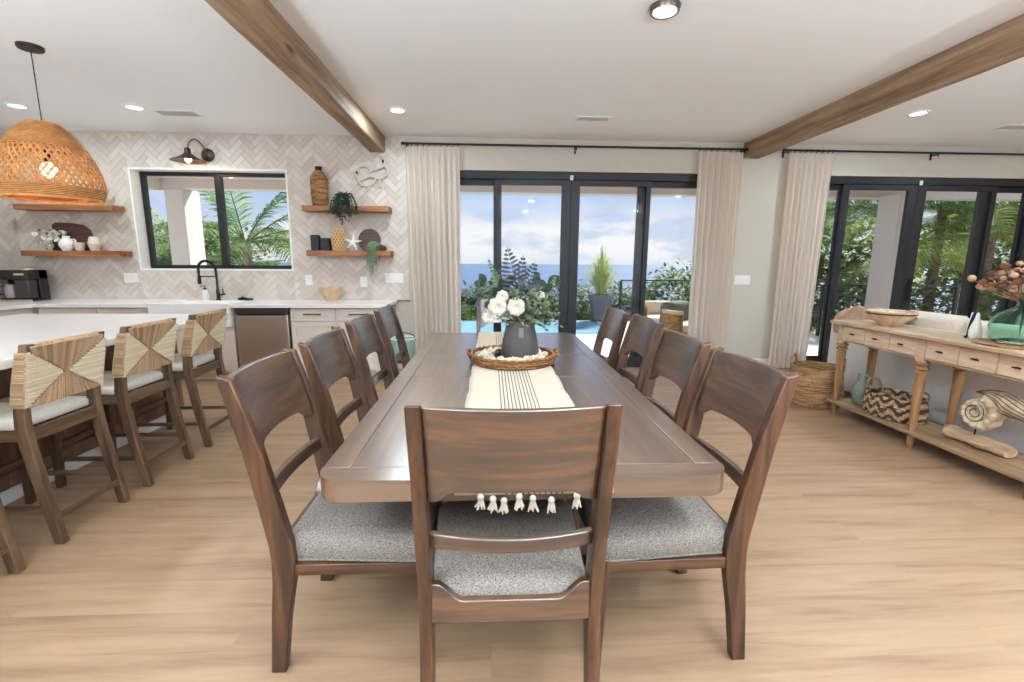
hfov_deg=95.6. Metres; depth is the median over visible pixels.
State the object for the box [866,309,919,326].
striped bowl
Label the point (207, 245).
shrub
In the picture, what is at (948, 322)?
sofa pillow
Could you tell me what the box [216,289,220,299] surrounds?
faucet
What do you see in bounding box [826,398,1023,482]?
shelf
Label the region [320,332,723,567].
dining table
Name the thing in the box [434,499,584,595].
seat cushion
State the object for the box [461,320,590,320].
pool edge
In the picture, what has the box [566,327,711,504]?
dining chair
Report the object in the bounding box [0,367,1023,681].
floor
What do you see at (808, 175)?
curtain
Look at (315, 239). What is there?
box
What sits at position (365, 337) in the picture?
dining chair
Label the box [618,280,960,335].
cable railing
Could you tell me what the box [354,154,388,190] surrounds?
wall sculpture
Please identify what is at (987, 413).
sculpture
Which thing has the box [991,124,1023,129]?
ceiling vent
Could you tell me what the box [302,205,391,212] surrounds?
floating shelf
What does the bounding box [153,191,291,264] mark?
palm tree
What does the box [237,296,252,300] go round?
strainer
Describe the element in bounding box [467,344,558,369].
wicker tray
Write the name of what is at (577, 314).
shrub
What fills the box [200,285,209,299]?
soap dispenser
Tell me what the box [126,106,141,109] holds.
diffuser
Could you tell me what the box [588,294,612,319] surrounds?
planter
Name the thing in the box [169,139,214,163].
wall sconce
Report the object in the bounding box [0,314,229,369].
island countertop
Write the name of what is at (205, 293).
bottle
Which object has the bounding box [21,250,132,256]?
floating shelf
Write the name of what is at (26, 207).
floating shelf
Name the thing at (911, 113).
diffuser
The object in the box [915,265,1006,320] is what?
shrub
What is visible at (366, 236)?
cutting board
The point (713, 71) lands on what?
ceiling
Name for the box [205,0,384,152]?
ceiling beam
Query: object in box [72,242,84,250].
cup
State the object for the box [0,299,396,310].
countertop
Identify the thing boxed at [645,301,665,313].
cushion
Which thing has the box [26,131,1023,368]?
wall
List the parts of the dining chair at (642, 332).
post, rail, panel, post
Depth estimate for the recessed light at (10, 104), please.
4.52 m
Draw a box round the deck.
[576,322,819,356]
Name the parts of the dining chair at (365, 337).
post, panel, rail, post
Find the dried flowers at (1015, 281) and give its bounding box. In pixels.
[967,261,1023,301]
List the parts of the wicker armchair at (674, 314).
rail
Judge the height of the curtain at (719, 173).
2.781 m
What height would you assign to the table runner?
0.110 m
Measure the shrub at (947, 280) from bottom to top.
7.156 m
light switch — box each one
[124,273,138,282]
[385,273,402,282]
[734,275,749,284]
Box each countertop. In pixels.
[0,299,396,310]
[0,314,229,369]
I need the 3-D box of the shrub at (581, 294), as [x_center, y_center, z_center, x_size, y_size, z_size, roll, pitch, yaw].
[1.670,-0.397,13.594,2.576,2.841,3.572,8,12,37]
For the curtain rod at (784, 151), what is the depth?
5.80 m
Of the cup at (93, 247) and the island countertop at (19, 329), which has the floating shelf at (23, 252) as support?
the cup at (93, 247)
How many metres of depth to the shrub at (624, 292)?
14.22 m
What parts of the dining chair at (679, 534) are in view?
leg, leg, seat frame, post, rail, panel, post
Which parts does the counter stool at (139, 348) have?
leg, rail, leg, leg, rail, leg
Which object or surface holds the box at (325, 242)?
on the floating shelf at (308, 252)
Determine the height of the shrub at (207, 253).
4.067 m
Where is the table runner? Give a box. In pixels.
[454,332,613,514]
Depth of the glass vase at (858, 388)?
4.18 m
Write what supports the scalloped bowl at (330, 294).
on the countertop at (53, 303)
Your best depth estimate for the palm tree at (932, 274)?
12.91 m
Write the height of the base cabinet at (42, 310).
0.858 m
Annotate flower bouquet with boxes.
[474,247,562,330]
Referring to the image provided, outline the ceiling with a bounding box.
[0,0,1023,148]
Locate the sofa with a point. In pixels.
(896, 371)
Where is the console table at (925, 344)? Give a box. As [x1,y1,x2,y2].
[826,320,1023,499]
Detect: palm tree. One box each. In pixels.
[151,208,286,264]
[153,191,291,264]
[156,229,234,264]
[810,199,877,332]
[816,199,1008,291]
[824,199,1019,260]
[844,200,1008,311]
[845,201,1019,318]
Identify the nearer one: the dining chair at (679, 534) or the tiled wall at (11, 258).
the dining chair at (679, 534)
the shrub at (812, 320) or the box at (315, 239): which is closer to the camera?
the box at (315, 239)
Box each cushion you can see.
[0,396,88,430]
[73,371,162,394]
[148,353,214,370]
[292,491,440,559]
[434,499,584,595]
[578,496,726,559]
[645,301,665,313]
[647,314,659,321]
[659,300,688,321]
[682,320,687,332]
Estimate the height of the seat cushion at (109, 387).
0.062 m
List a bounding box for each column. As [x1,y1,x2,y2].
[164,188,206,264]
[864,193,905,308]
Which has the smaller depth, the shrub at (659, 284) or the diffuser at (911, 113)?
the diffuser at (911, 113)
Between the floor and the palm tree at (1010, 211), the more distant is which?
the palm tree at (1010, 211)
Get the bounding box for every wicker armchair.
[644,301,665,321]
[659,300,688,333]
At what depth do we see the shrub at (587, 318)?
13.02 m
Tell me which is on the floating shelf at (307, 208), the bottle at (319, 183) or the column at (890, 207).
the bottle at (319, 183)
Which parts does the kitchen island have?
panel frame, panel frame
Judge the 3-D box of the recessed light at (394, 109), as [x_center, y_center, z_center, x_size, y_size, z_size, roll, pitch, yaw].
[-1.135,-2.283,4.592,0.188,0.014,0.188,0,10,-3]
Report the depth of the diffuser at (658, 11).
2.71 m
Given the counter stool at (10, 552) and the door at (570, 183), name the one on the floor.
the counter stool at (10, 552)
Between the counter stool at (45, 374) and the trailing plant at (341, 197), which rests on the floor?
the counter stool at (45, 374)
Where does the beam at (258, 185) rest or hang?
on the column at (183, 208)
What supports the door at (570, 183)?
in the wall at (763, 179)
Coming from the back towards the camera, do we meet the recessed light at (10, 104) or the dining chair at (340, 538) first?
the recessed light at (10, 104)
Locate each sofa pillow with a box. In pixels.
[908,310,968,332]
[966,319,988,336]
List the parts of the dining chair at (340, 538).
post, panel, rail, post, seat frame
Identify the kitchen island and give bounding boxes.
[0,339,183,505]
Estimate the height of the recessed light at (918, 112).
0.014 m
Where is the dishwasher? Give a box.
[235,308,292,366]
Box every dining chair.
[215,347,441,672]
[298,327,448,504]
[345,313,393,408]
[373,304,409,378]
[404,403,622,681]
[477,298,526,332]
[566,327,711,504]
[571,347,799,663]
[593,306,629,369]
[615,313,664,390]
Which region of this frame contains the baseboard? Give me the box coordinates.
[755,358,768,363]
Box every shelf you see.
[13,204,124,211]
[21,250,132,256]
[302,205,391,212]
[306,250,393,255]
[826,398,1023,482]
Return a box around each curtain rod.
[401,142,748,153]
[782,149,1023,159]
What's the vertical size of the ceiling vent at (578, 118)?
0.010 m
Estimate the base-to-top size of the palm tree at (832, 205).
6.349 m
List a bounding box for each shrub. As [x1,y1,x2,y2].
[155,215,282,264]
[158,253,242,264]
[461,280,532,319]
[461,301,476,320]
[532,305,584,319]
[537,279,612,321]
[576,310,630,322]
[578,280,651,321]
[613,257,691,319]
[674,278,689,300]
[810,265,936,332]
[810,310,820,330]
[812,202,925,327]
[911,201,1016,314]
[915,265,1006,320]
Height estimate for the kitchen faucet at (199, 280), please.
0.492 m
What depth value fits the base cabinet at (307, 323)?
5.36 m
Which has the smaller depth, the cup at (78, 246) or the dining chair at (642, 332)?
the dining chair at (642, 332)
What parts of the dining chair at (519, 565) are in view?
post, rail, panel, post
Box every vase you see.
[331,228,346,250]
[495,319,538,357]
[851,373,871,404]
[986,292,1023,345]
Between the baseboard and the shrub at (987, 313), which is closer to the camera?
the baseboard
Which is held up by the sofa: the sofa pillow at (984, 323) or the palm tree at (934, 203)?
the sofa pillow at (984, 323)
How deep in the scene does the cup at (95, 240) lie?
5.48 m
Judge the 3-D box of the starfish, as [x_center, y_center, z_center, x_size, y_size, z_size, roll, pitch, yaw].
[-1.930,-1.203,5.632,0.223,0.216,0.050,0,10,-3]
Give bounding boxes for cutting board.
[52,222,92,250]
[358,229,386,250]
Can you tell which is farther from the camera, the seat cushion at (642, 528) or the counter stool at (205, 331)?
the counter stool at (205, 331)
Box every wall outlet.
[305,275,312,284]
[360,277,367,286]
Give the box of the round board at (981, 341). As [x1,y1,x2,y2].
[971,338,1023,349]
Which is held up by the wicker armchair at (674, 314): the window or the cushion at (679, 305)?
the cushion at (679, 305)
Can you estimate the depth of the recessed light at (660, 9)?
2.69 m
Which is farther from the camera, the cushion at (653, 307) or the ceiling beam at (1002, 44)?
the cushion at (653, 307)
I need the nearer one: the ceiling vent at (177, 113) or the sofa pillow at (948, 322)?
the sofa pillow at (948, 322)
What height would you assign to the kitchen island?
0.865 m
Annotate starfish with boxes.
[345,233,360,250]
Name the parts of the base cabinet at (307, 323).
drawer, cabinet door, drawer, cabinet door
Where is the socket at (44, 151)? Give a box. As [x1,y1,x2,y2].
[42,150,51,161]
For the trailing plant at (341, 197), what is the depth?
5.46 m
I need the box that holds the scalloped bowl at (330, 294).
[318,286,342,301]
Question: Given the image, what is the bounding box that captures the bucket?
[390,332,415,359]
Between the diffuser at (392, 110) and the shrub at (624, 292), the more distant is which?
the shrub at (624, 292)
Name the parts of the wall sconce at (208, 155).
lamp shade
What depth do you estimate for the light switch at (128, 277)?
5.72 m
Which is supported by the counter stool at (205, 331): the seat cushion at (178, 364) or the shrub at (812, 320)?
the seat cushion at (178, 364)
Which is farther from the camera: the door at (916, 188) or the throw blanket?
the door at (916, 188)
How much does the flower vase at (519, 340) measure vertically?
0.250 m
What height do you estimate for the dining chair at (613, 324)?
1.047 m
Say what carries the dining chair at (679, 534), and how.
on the floor
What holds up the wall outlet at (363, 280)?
attached to the tiled wall at (72, 283)
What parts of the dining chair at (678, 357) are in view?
post, rail, panel, post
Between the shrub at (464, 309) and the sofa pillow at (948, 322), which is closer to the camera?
the sofa pillow at (948, 322)
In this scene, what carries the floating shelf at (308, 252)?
attached to the tiled wall at (72, 283)
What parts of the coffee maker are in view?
water tank, lid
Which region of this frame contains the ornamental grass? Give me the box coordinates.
[580,247,628,294]
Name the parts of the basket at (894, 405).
hoop handle, hoop handle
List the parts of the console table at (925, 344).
leg, drawer, leg, drawer, drawer, leg, drawer, leg, drawer, drawer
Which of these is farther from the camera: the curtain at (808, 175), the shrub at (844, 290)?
the shrub at (844, 290)
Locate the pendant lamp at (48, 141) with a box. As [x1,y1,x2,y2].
[0,41,107,204]
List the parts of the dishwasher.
recessed handle, control panel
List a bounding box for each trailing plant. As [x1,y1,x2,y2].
[328,191,358,224]
[366,241,379,283]
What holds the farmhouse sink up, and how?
in the countertop at (53, 303)
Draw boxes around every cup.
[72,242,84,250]
[87,237,101,243]
[87,243,101,250]
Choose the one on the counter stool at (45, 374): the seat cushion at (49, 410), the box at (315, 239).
the seat cushion at (49, 410)
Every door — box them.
[460,170,697,366]
[806,176,1023,361]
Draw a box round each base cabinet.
[0,307,39,315]
[38,307,97,313]
[97,308,147,313]
[176,326,239,378]
[290,308,391,378]
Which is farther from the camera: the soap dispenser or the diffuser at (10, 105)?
the soap dispenser
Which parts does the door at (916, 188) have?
panel frame, panel frame, handle, frame, panel frame, panel frame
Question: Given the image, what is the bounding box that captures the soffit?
[143,171,284,179]
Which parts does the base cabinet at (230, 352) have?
door, door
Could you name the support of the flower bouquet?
in the flower vase at (519, 340)
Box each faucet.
[197,260,224,299]
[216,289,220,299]
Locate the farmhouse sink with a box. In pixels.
[147,300,246,326]
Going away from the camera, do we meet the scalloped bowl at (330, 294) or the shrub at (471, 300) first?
the scalloped bowl at (330, 294)
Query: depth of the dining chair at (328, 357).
2.24 m
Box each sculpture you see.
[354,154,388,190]
[942,390,1023,457]
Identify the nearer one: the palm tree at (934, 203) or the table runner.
the table runner
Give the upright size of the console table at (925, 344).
0.882 m
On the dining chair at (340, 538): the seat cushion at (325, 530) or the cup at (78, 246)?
the seat cushion at (325, 530)
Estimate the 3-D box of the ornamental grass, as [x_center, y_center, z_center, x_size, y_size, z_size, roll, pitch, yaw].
[2.290,-1.778,11.734,1.390,1.310,1.462,-2,10,-11]
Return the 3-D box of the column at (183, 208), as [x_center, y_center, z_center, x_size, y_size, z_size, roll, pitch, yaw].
[-6.149,-1.470,8.859,0.330,2.710,0.500,0,10,-3]
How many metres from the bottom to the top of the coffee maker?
0.384 m
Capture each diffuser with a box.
[7,104,25,107]
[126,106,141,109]
[391,109,403,111]
[653,6,676,17]
[910,112,926,115]
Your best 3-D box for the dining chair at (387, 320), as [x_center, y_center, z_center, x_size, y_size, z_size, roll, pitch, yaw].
[-0.692,0.257,3.644,0.650,1.047,0.500,0,10,-3]
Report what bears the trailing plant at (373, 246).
on the floating shelf at (308, 252)
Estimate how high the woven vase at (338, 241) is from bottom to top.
0.268 m
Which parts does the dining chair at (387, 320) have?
post, panel, post, rail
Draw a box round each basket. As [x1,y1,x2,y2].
[789,352,846,409]
[861,376,930,424]
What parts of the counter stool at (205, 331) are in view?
leg, leg, rail, leg, rail, leg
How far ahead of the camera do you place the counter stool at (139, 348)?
2.89 m
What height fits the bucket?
0.275 m
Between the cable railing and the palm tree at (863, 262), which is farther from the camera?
the palm tree at (863, 262)
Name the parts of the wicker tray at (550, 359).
handle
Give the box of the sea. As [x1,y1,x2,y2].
[164,262,997,313]
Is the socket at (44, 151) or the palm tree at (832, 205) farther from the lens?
the palm tree at (832, 205)
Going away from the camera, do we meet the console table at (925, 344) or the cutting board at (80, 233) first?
the console table at (925, 344)
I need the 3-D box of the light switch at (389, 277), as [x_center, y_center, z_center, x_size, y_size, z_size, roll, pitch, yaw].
[-1.492,-0.797,5.870,0.217,0.114,0.011,0,10,-3]
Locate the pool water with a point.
(582, 327)
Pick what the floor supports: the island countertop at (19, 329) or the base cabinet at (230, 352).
the base cabinet at (230, 352)
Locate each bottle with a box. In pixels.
[202,290,209,299]
[310,166,328,205]
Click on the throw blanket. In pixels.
(858, 312)
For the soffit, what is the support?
attached to the wall at (763, 179)
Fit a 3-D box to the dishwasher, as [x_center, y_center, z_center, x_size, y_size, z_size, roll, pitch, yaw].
[-2.871,-0.006,5.644,0.598,0.858,0.606,0,10,-3]
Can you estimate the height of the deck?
0.250 m
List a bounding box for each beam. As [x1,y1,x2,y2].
[147,176,160,189]
[159,178,1021,201]
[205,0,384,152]
[743,14,1023,158]
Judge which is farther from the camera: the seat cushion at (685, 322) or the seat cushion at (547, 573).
the seat cushion at (685, 322)
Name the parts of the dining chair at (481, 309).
post, panel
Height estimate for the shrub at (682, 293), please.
3.999 m
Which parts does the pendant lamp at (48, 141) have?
cord, light bulb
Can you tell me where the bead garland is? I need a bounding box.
[475,346,547,360]
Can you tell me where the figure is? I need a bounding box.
[964,312,981,338]
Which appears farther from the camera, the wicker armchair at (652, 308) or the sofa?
the wicker armchair at (652, 308)
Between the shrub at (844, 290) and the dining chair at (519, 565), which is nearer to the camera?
the dining chair at (519, 565)
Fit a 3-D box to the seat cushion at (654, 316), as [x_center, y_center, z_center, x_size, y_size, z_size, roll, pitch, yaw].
[2.875,-0.425,8.897,0.740,0.155,0.736,0,10,-3]
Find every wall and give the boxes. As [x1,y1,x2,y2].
[0,129,23,298]
[1,129,409,299]
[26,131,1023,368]
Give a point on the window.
(140, 219)
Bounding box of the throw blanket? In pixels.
[833,305,917,332]
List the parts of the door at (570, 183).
panel frame, panel frame, panel frame, panel frame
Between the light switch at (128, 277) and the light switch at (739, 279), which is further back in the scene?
the light switch at (739, 279)
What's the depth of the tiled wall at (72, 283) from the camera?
5.67 m
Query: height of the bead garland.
0.055 m
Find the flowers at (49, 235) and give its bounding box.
[31,228,69,249]
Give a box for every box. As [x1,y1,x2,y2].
[310,235,320,249]
[320,238,330,249]
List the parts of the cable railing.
railing post, rail, railing post, railing post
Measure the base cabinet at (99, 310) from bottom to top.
0.858 m
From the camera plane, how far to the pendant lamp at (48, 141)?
3.26 m
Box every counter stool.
[0,331,130,543]
[0,498,26,573]
[47,318,193,487]
[128,309,232,446]
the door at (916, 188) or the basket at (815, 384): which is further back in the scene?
the door at (916, 188)
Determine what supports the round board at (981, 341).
on the console table at (925, 344)
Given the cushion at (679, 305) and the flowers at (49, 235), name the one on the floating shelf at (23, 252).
the flowers at (49, 235)
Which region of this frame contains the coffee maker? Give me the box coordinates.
[0,268,50,301]
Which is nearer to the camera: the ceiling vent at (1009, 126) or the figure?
the figure
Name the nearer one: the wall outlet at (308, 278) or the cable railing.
the wall outlet at (308, 278)
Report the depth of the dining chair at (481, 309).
4.47 m
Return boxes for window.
[127,167,293,270]
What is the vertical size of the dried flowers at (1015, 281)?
0.470 m
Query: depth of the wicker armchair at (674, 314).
7.81 m
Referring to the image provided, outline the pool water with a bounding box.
[461,321,599,334]
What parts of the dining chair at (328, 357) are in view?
post, panel, rail, post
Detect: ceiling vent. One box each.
[151,109,203,116]
[574,116,610,121]
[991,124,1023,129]
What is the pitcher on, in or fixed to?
on the floating shelf at (23, 252)
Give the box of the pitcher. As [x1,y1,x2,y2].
[58,236,75,250]
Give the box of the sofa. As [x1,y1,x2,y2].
[827,323,1023,455]
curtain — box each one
[406,142,460,351]
[687,147,744,350]
[768,149,834,367]
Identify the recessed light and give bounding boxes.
[3,102,29,108]
[122,103,145,110]
[388,106,406,112]
[649,0,680,19]
[906,110,930,116]
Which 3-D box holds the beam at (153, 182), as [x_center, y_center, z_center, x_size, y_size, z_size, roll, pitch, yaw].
[-6.430,-2.589,6.977,0.300,0.210,2.800,0,10,-3]
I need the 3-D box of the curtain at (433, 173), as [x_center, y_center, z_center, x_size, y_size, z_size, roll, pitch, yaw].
[-0.957,-1.004,5.779,0.640,2.781,0.090,0,10,-4]
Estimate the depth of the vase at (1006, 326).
2.94 m
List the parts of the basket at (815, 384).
loop handle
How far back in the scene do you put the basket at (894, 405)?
3.81 m
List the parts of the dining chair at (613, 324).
rail, post, panel, post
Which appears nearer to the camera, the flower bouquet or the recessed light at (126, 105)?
the flower bouquet
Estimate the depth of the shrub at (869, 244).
15.53 m
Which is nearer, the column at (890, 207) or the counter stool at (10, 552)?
the counter stool at (10, 552)
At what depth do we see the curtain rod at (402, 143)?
5.61 m

